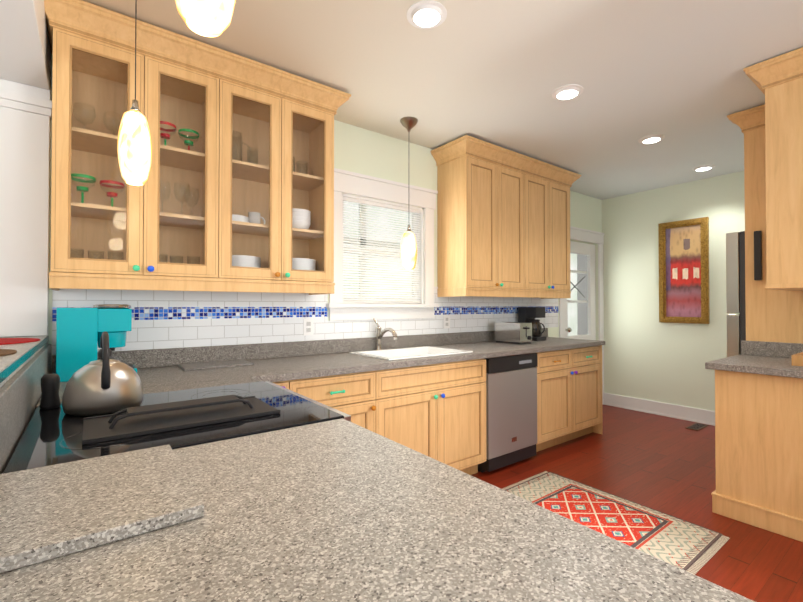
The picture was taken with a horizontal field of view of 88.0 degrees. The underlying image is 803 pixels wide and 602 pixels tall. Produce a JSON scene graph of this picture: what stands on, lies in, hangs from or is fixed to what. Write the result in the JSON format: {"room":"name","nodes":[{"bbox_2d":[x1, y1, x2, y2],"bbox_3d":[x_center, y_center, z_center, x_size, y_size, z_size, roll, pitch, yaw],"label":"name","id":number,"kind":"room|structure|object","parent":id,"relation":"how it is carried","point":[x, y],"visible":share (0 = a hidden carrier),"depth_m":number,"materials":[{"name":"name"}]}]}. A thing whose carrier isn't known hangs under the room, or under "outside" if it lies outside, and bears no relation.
{"room":"kitchen","nodes":[
{"label":"kitchen","id":0,"kind":"room"},
{"bbox_2d":[18,54,601,373],"bbox_3d":[0.348,-0.009,3.744,5.760,2.630,0.127,0,-1,-37],"label":"wall","id":1,"kind":"structure","parent":0,"point":[170,319],"depth_m":2.94,"materials":[{"name":"white tile"}]},
{"bbox_2d":[48,0,235,283],"bbox_3d":[-1.340,-0.722,2.190,0.752,1.198,0.349,0,-1,-37],"label":"upper cabinet","id":2,"kind":"object","parent":1,"relation":"attached to","point":[215,97],"depth_m":2.14,"materials":[{"name":"brown wood"}]},
{"bbox_2d":[70,248,123,259],"bbox_3d":[-1.512,-0.196,2.057,0.228,0.105,0.098,0,-1,-37],"label":"tumblers","id":3,"kind":"object","parent":2,"relation":"in","point":[102,256],"depth_m":2.06,"materials":[{"name":"clear glass"}]},
{"bbox_2d":[73,102,121,133],"bbox_3d":[-1.522,-0.878,2.095,0.089,0.160,0.213,-1,-1,39],"label":"stemware","id":4,"kind":"object","parent":2,"relation":"in","point":[93,115],"depth_m":2.07,"materials":[{"name":"clear glass"}]},
{"bbox_2d":[71,173,124,205],"bbox_3d":[-1.517,-0.529,2.076,0.106,0.151,0.232,0,-1,35],"label":"margaritas","id":5,"kind":"object","parent":2,"relation":"in","point":[110,194],"depth_m":2.08,"materials":[{"name":"green glass"}]},
{"bbox_2d":[160,121,198,149],"bbox_3d":[-1.234,-0.872,2.287,0.105,0.151,0.228,-1,-1,39],"label":"margaritas","id":6,"kind":"object","parent":2,"relation":"in","point":[187,142],"depth_m":2.29,"materials":[{"name":"green glass"}]},
{"bbox_2d":[160,180,198,211],"bbox_3d":[-1.236,-0.546,2.294,0.230,0.190,0.150,0,-1,-37],"label":"stemware","id":7,"kind":"object","parent":2,"relation":"in","point":[184,189],"depth_m":2.28,"materials":[{"name":"clear glass"}]},
{"bbox_2d":[159,254,199,263],"bbox_3d":[-1.228,-0.194,2.271,0.228,0.105,0.098,0,-1,-37],"label":"tumblers","id":8,"kind":"object","parent":2,"relation":"in","point":[198,259],"depth_m":2.28,"materials":[{"name":"clear glass"}]},
{"bbox_2d":[228,60,335,287],"bbox_3d":[-0.835,-0.718,2.570,0.752,1.198,0.349,0,-1,-37],"label":"upper cabinet","id":9,"kind":"object","parent":1,"relation":"attached to","point":[282,117],"depth_m":2.58,"materials":[{"name":"brown wood"}]},
{"bbox_2d":[232,214,248,221],"bbox_3d":[-0.996,-0.473,2.468,0.170,0.047,0.170,0,-1,-37],"label":"plates","id":10,"kind":"object","parent":9,"relation":"in","point":[239,218],"depth_m":2.41,"materials":[{"name":"white ceramic"}]},
{"bbox_2d":[232,131,257,163],"bbox_3d":[-0.960,-0.894,2.501,0.203,0.200,0.103,0,-1,-37],"label":"tumblers","id":11,"kind":"object","parent":9,"relation":"in","point":[240,145],"depth_m":2.51,"materials":[{"name":"clear glass"}]},
{"bbox_2d":[232,255,260,267],"bbox_3d":[-0.968,-0.200,2.486,0.240,0.122,0.240,0,-1,-37],"label":"plates","id":12,"kind":"object","parent":9,"relation":"in","point":[254,262],"depth_m":2.40,"materials":[{"name":"white ceramic"}]},
{"bbox_2d":[248,212,265,223],"bbox_3d":[-0.897,-0.496,2.580,0.105,0.095,0.072,0,-1,-37],"label":"mug","id":13,"kind":"object","parent":9,"relation":"in","point":[255,217],"depth_m":2.54,"materials":[{"name":"white ceramic"}]},
{"bbox_2d":[292,208,310,228],"bbox_3d":[-0.679,-0.515,2.706,0.176,0.136,0.176,0,-1,-37],"label":"bowls","id":14,"kind":"object","parent":9,"relation":"in","point":[303,222],"depth_m":2.64,"materials":[{"name":"white ceramic"}]},
{"bbox_2d":[293,157,312,174],"bbox_3d":[-0.680,-0.856,2.735,0.074,0.130,0.219,0,-1,36],"label":"tumblers","id":15,"kind":"object","parent":9,"relation":"in","point":[298,164],"depth_m":2.74,"materials":[{"name":"clear glass"}]},
{"bbox_2d":[292,258,315,270],"bbox_3d":[-0.683,-0.202,2.700,0.250,0.130,0.250,0,-1,-37],"label":"plates","id":16,"kind":"object","parent":9,"relation":"in","point":[302,263],"depth_m":2.60,"materials":[{"name":"white ceramic"}]},
{"bbox_2d":[303,319,312,334],"bbox_3d":[-0.651,0.181,2.908,0.074,0.116,0.006,0,-1,-37],"label":"electrical outlet","id":17,"kind":"object","parent":1,"relation":"attached to","point":[307,326],"visible":1,"depth_m":2.90,"materials":[{"name":"white plastic"}]},
{"bbox_2d":[326,168,438,320],"bbox_3d":[-0.144,-0.406,3.338,1.050,1.105,0.172,0,-1,-37],"label":"window","id":18,"kind":"structure","parent":1,"relation":"in","point":[353,184],"depth_m":3.31,"materials":[{"name":"white wood"}]},
{"bbox_2d":[343,197,420,302],"bbox_3d":[-0.144,-0.380,3.338,0.756,0.795,0.028,0,-1,-37],"label":"window blinds","id":19,"kind":"object","parent":18,"relation":"attached to","point":[385,206],"visible":0.81,"depth_m":3.30,"materials":[{"name":"white plastic"}]},
{"bbox_2d":[444,315,449,327],"bbox_3d":[0.404,0.185,3.701,0.074,0.116,0.006,0,-1,-37],"label":"electrical outlet","id":20,"kind":"object","parent":1,"relation":"attached to","point":[446,321],"visible":1,"depth_m":3.70,"materials":[{"name":"white plastic"}]},
{"bbox_2d":[435,139,530,290],"bbox_3d":[0.749,-0.705,3.762,0.822,1.198,0.349,0,-1,-37],"label":"upper cabinet","id":21,"kind":"object","parent":1,"relation":"attached to","point":[503,222],"depth_m":3.56,"materials":[{"name":"brown wood"}]},
{"bbox_2d":[523,159,570,294],"bbox_3d":[1.311,-0.701,4.184,0.822,1.198,0.349,0,-1,-37],"label":"upper cabinet","id":22,"kind":"object","parent":1,"relation":"attached to","point":[550,187],"depth_m":4.07,"materials":[{"name":"brown wood"}]},
{"bbox_2d":[559,226,603,404],"bbox_3d":[2.172,0.223,5.075,0.998,2.195,0.148,0,-1,-37],"label":"door frame","id":23,"kind":"structure","parent":1,"relation":"attached to","point":[584,235],"depth_m":5.24,"materials":[{"name":"white wood"}]},
{"bbox_2d":[83,0,802,199],"bbox_3d":[0.991,-1.389,0.193,9.020,0.050,6.600,0,-1,-37],"label":"ceiling","id":24,"kind":"structure","parent":0,"point":[497,72],"depth_m":2.38,"materials":[{"name":"paint"}]},
{"bbox_2d":[0,0,50,89],"bbox_3d":[0.104,-1.221,-0.552,0.190,0.299,6.479,0,-1,-37],"label":"wall","id":25,"kind":"structure","parent":24,"relation":"attached to","point":[25,54],"depth_m":1.72,"materials":[{"name":"white paint"}]},
{"bbox_2d":[117,0,151,185],"bbox_3d":[-1.105,-0.917,1.727,0.132,0.860,0.132,0,-1,-37],"label":"pendant light","id":26,"kind":"object","parent":24,"relation":"hanging from","point":[134,147],"visible":1,"depth_m":1.69,"materials":[{"name":"white glass"}]},
{"bbox_2d":[175,0,235,36],"bbox_3d":[-0.368,-0.934,0.780,0.132,0.845,0.132,0,-1,-37],"label":"pendant light","id":27,"kind":"object","parent":24,"relation":"hanging from","point":[209,18],"visible":1,"depth_m":0.77,"materials":[{"name":"white glass"}]},
{"bbox_2d":[400,116,417,269],"bbox_3d":[0.055,-0.779,3.061,0.132,1.105,0.132,0,-1,-37],"label":"pendant light","id":28,"kind":"object","parent":24,"relation":"hanging from","point":[408,248],"visible":1,"depth_m":3.02,"materials":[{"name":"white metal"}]},
{"bbox_2d":[406,0,446,28],"bbox_3d":[0.118,-1.335,1.951,0.190,0.018,0.190,0,-1,-37],"label":"recessed light","id":29,"kind":"object","parent":24,"relation":"in","point":[426,14],"visible":1,"depth_m":1.93,"materials":[{"name":"white"}]},
{"bbox_2d":[552,84,582,99],"bbox_3d":[1.062,-1.327,2.660,0.190,0.018,0.190,0,-1,-37],"label":"recessed light","id":30,"kind":"object","parent":24,"relation":"in","point":[567,92],"visible":1,"depth_m":2.64,"materials":[{"name":"white"}]},
{"bbox_2d":[638,134,664,143],"bbox_3d":[2.044,-1.319,3.400,0.190,0.018,0.190,0,-1,-37],"label":"recessed light","id":31,"kind":"object","parent":24,"relation":"in","point":[650,139],"visible":1,"depth_m":3.38,"materials":[{"name":"white"}]},
{"bbox_2d":[692,164,715,170],"bbox_3d":[2.987,-1.311,4.109,0.190,0.018,0.190,0,-1,-37],"label":"recessed light","id":32,"kind":"object","parent":24,"relation":"in","point":[704,167],"visible":1,"depth_m":4.09,"materials":[{"name":"white"}]},
{"bbox_2d":[471,404,802,601],"bbox_3d":[0.991,1.296,0.163,9.020,0.060,6.600,0,-1,-37],"label":"floor","id":33,"kind":"structure","parent":0,"point":[664,464],"depth_m":3.02,"materials":[{"name":"brown wood"}]},
{"bbox_2d":[0,344,51,473],"bbox_3d":[-0.333,0.735,0.599,1.060,1.073,4.077,0,-1,-37],"label":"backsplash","id":34,"kind":"structure","parent":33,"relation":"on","point":[20,393],"depth_m":1.12,"materials":[{"name":"grey stone"}]},
{"bbox_2d":[0,336,48,386],"bbox_3d":[-0.741,0.173,0.294,0.513,0.040,4.071,0,-1,-37],"label":"bar","id":35,"kind":"object","parent":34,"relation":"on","point":[11,365],"visible":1,"depth_m":1.31,"materials":[{"name":"stone"}]},
{"bbox_2d":[0,349,16,355],"bbox_3d":[-1.377,0.160,1.186,0.410,0.004,0.410,0,-1,-37],"label":"placemat","id":36,"kind":"object","parent":35,"relation":"on","point":[3,352],"visible":1,"depth_m":1.30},
{"bbox_2d":[0,338,39,344],"bbox_3d":[-1.706,0.165,1.651,0.410,0.004,0.410,0,-1,-37],"label":"placemat","id":37,"kind":"object","parent":35,"relation":"on","point":[3,341],"visible":1,"depth_m":1.72,"materials":[{"name":"red fabric"}]},
{"bbox_2d":[0,79,51,336],"bbox_3d":[-1.823,-0.436,2.003,0.221,1.212,0.064,0,-1,-37],"label":"pilaster","id":38,"kind":"object","parent":35,"relation":"on","point":[25,114],"visible":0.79,"depth_m":2.00,"materials":[{"name":"white"}]},
{"bbox_2d":[0,418,754,601],"bbox_3d":[0.258,0.367,0.055,0.774,0.040,2.491,0,-1,-37],"label":"countertop","id":39,"kind":"structure","parent":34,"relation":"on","point":[340,510],"depth_m":0.60,"materials":[{"name":"stone"}]},
{"bbox_2d":[0,444,203,572],"bbox_3d":[-0.551,0.344,0.741,0.293,0.020,0.370,0,-1,-37],"label":"slab","id":40,"kind":"object","parent":39,"relation":"on","point":[52,511],"visible":1,"depth_m":0.68,"materials":[{"name":"grey stone"}]},
{"bbox_2d":[3,381,350,473],"bbox_3d":[-0.691,0.808,1.369,0.836,0.902,0.750,0,-1,-37],"label":"range","id":41,"kind":"object","parent":33,"relation":"on","point":[52,436],"visible":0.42,"depth_m":1.16,"materials":[{"name":"black metal"}]},
{"bbox_2d":[39,374,60,408],"bbox_3d":[-1.179,0.301,1.395,0.056,0.112,0.056,0,-1,-37],"label":"pepper mill","id":42,"kind":"object","parent":41,"relation":"on","point":[50,386],"visible":1,"depth_m":1.38,"materials":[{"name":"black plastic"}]},
{"bbox_2d":[62,332,142,415],"bbox_3d":[-0.999,0.229,1.399,0.220,0.255,0.306,0,-1,-37],"label":"kettle","id":43,"kind":"object","parent":41,"relation":"on","point":[104,383],"visible":0.98,"depth_m":1.30,"materials":[{"name":"silver metal"}]},
{"bbox_2d":[82,395,280,444],"bbox_3d":[-0.661,0.334,1.272,0.500,0.043,0.260,0,-1,-37],"label":"griddle","id":44,"kind":"object","parent":41,"relation":"on","point":[141,420],"visible":1,"depth_m":1.22,"materials":[{"name":"grey metal"}]},
{"bbox_2d":[272,379,303,395],"bbox_3d":[-0.827,0.852,2.378,0.250,0.876,0.637,0,-1,-37],"label":"base cabinet","id":45,"kind":"object","parent":33,"relation":"on","point":[297,386],"depth_m":2.19,"materials":[{"name":"brown wood"}]},
{"bbox_2d":[304,369,391,439],"bbox_3d":[-0.548,0.855,2.587,0.672,0.876,0.637,0,-1,-37],"label":"base cabinet","id":46,"kind":"object","parent":33,"relation":"on","point":[364,396],"depth_m":2.44,"materials":[{"name":"brown wood"}]},
{"bbox_2d":[392,373,485,474],"bbox_3d":[0.071,0.968,3.052,0.918,0.660,0.637,0,-1,-37],"label":"base cabinet","id":47,"kind":"object","parent":33,"relation":"on","point":[437,412],"depth_m":2.81,"materials":[{"name":"brown wood"}]},
{"bbox_2d":[478,353,537,471],"bbox_3d":[0.705,0.866,3.493,0.604,0.874,0.602,0,-1,-37],"label":"dishwasher","id":48,"kind":"object","parent":33,"relation":"on","point":[511,409],"visible":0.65,"depth_m":3.23,"materials":[{"name":"silver metal"}]},
{"bbox_2d":[476,345,602,451],"bbox_3d":[1.361,0.870,4.023,1.070,0.876,0.637,0,-1,-37],"label":"base cabinet","id":49,"kind":"object","parent":33,"relation":"on","point":[569,381],"depth_m":3.73,"materials":[{"name":"brown wood"}]},
{"bbox_2d":[35,328,604,409],"bbox_3d":[0.175,0.350,3.019,4.204,0.140,0.825,0,-1,-37],"label":"countertop","id":50,"kind":"structure","parent":49,"relation":"on","point":[159,370],"depth_m":2.58,"materials":[{"name":"stone"}]},
{"bbox_2d":[56,304,136,381],"bbox_3d":[-1.482,0.192,2.032,0.310,0.352,0.180,0,-1,-37],"label":"coffee maker","id":51,"kind":"object","parent":50,"relation":"on","point":[79,331],"visible":0.67,"depth_m":1.93,"materials":[{"name":"teal plastic"}]},
{"bbox_2d":[178,359,253,370],"bbox_3d":[-1.066,0.366,2.393,0.360,0.011,0.220,0,-1,-37],"label":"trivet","id":52,"kind":"object","parent":50,"relation":"on","point":[210,365],"visible":0.98,"depth_m":2.36,"materials":[{"name":"grey stone"}]},
{"bbox_2d":[373,318,397,349],"bbox_3d":[-0.120,0.256,3.117,0.072,0.248,0.267,0,-1,-37],"label":"faucet","id":53,"kind":"object","parent":50,"relation":"on","point":[379,333],"visible":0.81,"depth_m":3.19,"materials":[{"name":"silver metal"}]},
{"bbox_2d":[350,346,472,359],"bbox_3d":[0.075,0.474,3.037,0.756,0.208,0.496,0,-1,-37],"label":"sink","id":54,"kind":"object","parent":50,"relation":"in","point":[405,353],"visible":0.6,"depth_m":3.18,"materials":[{"name":"white ceramic"}]},
{"bbox_2d":[495,322,531,344],"bbox_3d":[1.037,0.292,3.831,0.170,0.192,0.312,0,-1,-37],"label":"toaster","id":55,"kind":"object","parent":50,"relation":"on","point":[519,333],"visible":1,"depth_m":3.75,"materials":[{"name":"silver metal"}]},
{"bbox_2d":[518,307,545,340],"bbox_3d":[1.326,0.226,4.171,0.160,0.330,0.256,0,-1,-37],"label":"drip coffee maker","id":56,"kind":"object","parent":50,"relation":"on","point":[528,314],"visible":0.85,"depth_m":4.11,"materials":[{"name":"black plastic"}]},
{"bbox_2d":[503,471,729,574],"bbox_3d":[1.169,1.286,2.506,0.680,0.009,1.140,0,-1,-37],"label":"rug","id":57,"kind":"object","parent":33,"relation":"on","point":[678,542],"visible":0.75,"depth_m":2.42,"materials":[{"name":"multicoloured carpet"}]},
{"bbox_2d":[686,423,707,430],"bbox_3d":[3.076,1.308,4.328,0.300,0.008,0.110,0,-1,-37],"label":"floor vent","id":58,"kind":"object","parent":33,"relation":"in","point":[696,426],"visible":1,"depth_m":4.32,"materials":[{"name":"brown metal"}]},
{"bbox_2d":[726,231,745,356],"bbox_3d":[2.987,0.398,3.039,0.905,1.800,0.861,0,-1,-37],"label":"fridge","id":59,"kind":"object","parent":33,"relation":"on","point":[735,283],"visible":0.02,"depth_m":3.03,"materials":[{"name":"grey metal"}]},
{"bbox_2d":[711,370,802,541],"bbox_3d":[2.834,0.846,1.841,0.653,0.877,2.258,0,-1,-37],"label":"base cabinet","id":60,"kind":"object","parent":33,"relation":"on","point":[759,446],"visible":0.85,"depth_m":2.37,"materials":[{"name":"brown wood"}]},
{"bbox_2d":[705,340,802,378],"bbox_3d":[2.816,0.337,1.844,0.685,0.140,2.275,0,-1,-37],"label":"countertop","id":61,"kind":"structure","parent":60,"relation":"on","point":[765,358],"depth_m":2.62,"materials":[{"name":"stone"}]},
{"bbox_2d":[791,352,802,365],"bbox_3d":[2.494,0.341,2.318,0.300,0.060,0.420,0,-1,-37],"label":"wood tray","id":62,"kind":"object","parent":61,"relation":"on","point":[797,359],"visible":1,"depth_m":2.38,"materials":[{"name":"brown wood"}]},
{"bbox_2d":[602,171,744,410],"bbox_3d":[4.583,-0.020,2.805,0.120,2.630,6.480,0,-1,-37],"label":"wall","id":63,"kind":"structure","parent":0,"point":[648,355],"depth_m":4.84,"materials":[{"name":"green paint"}]},
{"bbox_2d":[603,393,714,425],"bbox_3d":[4.044,1.216,2.385,1.229,0.150,6.479,0,-1,-37],"label":"baseboard","id":64,"kind":"structure","parent":63,"relation":"attached to","point":[698,415],"depth_m":4.77,"materials":[{"name":"white"}]},
{"bbox_2d":[658,217,709,323],"bbox_3d":[3.121,-0.325,4.612,0.045,1.140,0.480,0,-1,-37],"label":"framed painting","id":65,"kind":"object","parent":63,"relation":"attached to","point":[683,245],"visible":1,"depth_m":4.61,"materials":[{"name":"fabric"}]},
{"bbox_2d":[727,104,802,343],"bbox_3d":[3.091,-0.024,2.033,0.123,2.622,2.396,0,-1,-37],"label":"cabinet","id":66,"kind":"object","parent":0,"point":[772,315],"depth_m":2.88,"materials":[{"name":"brown wood"}]},
{"bbox_2d":[754,231,761,279],"bbox_3d":[2.463,-0.314,2.872,0.028,0.340,0.040,0,-1,-37],"label":"phone","id":67,"kind":"object","parent":66,"relation":"attached to","point":[757,255],"visible":0.96,"depth_m":2.86,"materials":[{"name":"black plastic"}]},
{"bbox_2d":[743,47,802,290],"bbox_3d":[2.889,-0.708,1.732,0.718,1.262,2.146,0,-1,-37],"label":"upper cabinet","id":68,"kind":"object","parent":66,"relation":"attached to","point":[778,81],"visible":0.98,"depth_m":2.29,"materials":[{"name":"brown wood"}]},
{"label":"outside","id":69,"kind":"structure","parent":0,"visible":0},
{"bbox_2d":[344,202,411,296],"bbox_3d":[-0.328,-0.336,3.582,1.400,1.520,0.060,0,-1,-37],"label":"house","id":70,"kind":"structure","parent":69,"point":[392,213],"depth_m":3.67,"materials":[{"name":"white"}]},
{"bbox_2d":[567,253,576,335],"bbox_3d":[1.953,0.174,5.385,1.180,2.300,0.010,0,-1,-37],"label":"door","id":71,"kind":"structure","parent":69,"point":[573,310],"depth_m":5.67,"materials":[{"name":"white"}]}
]}

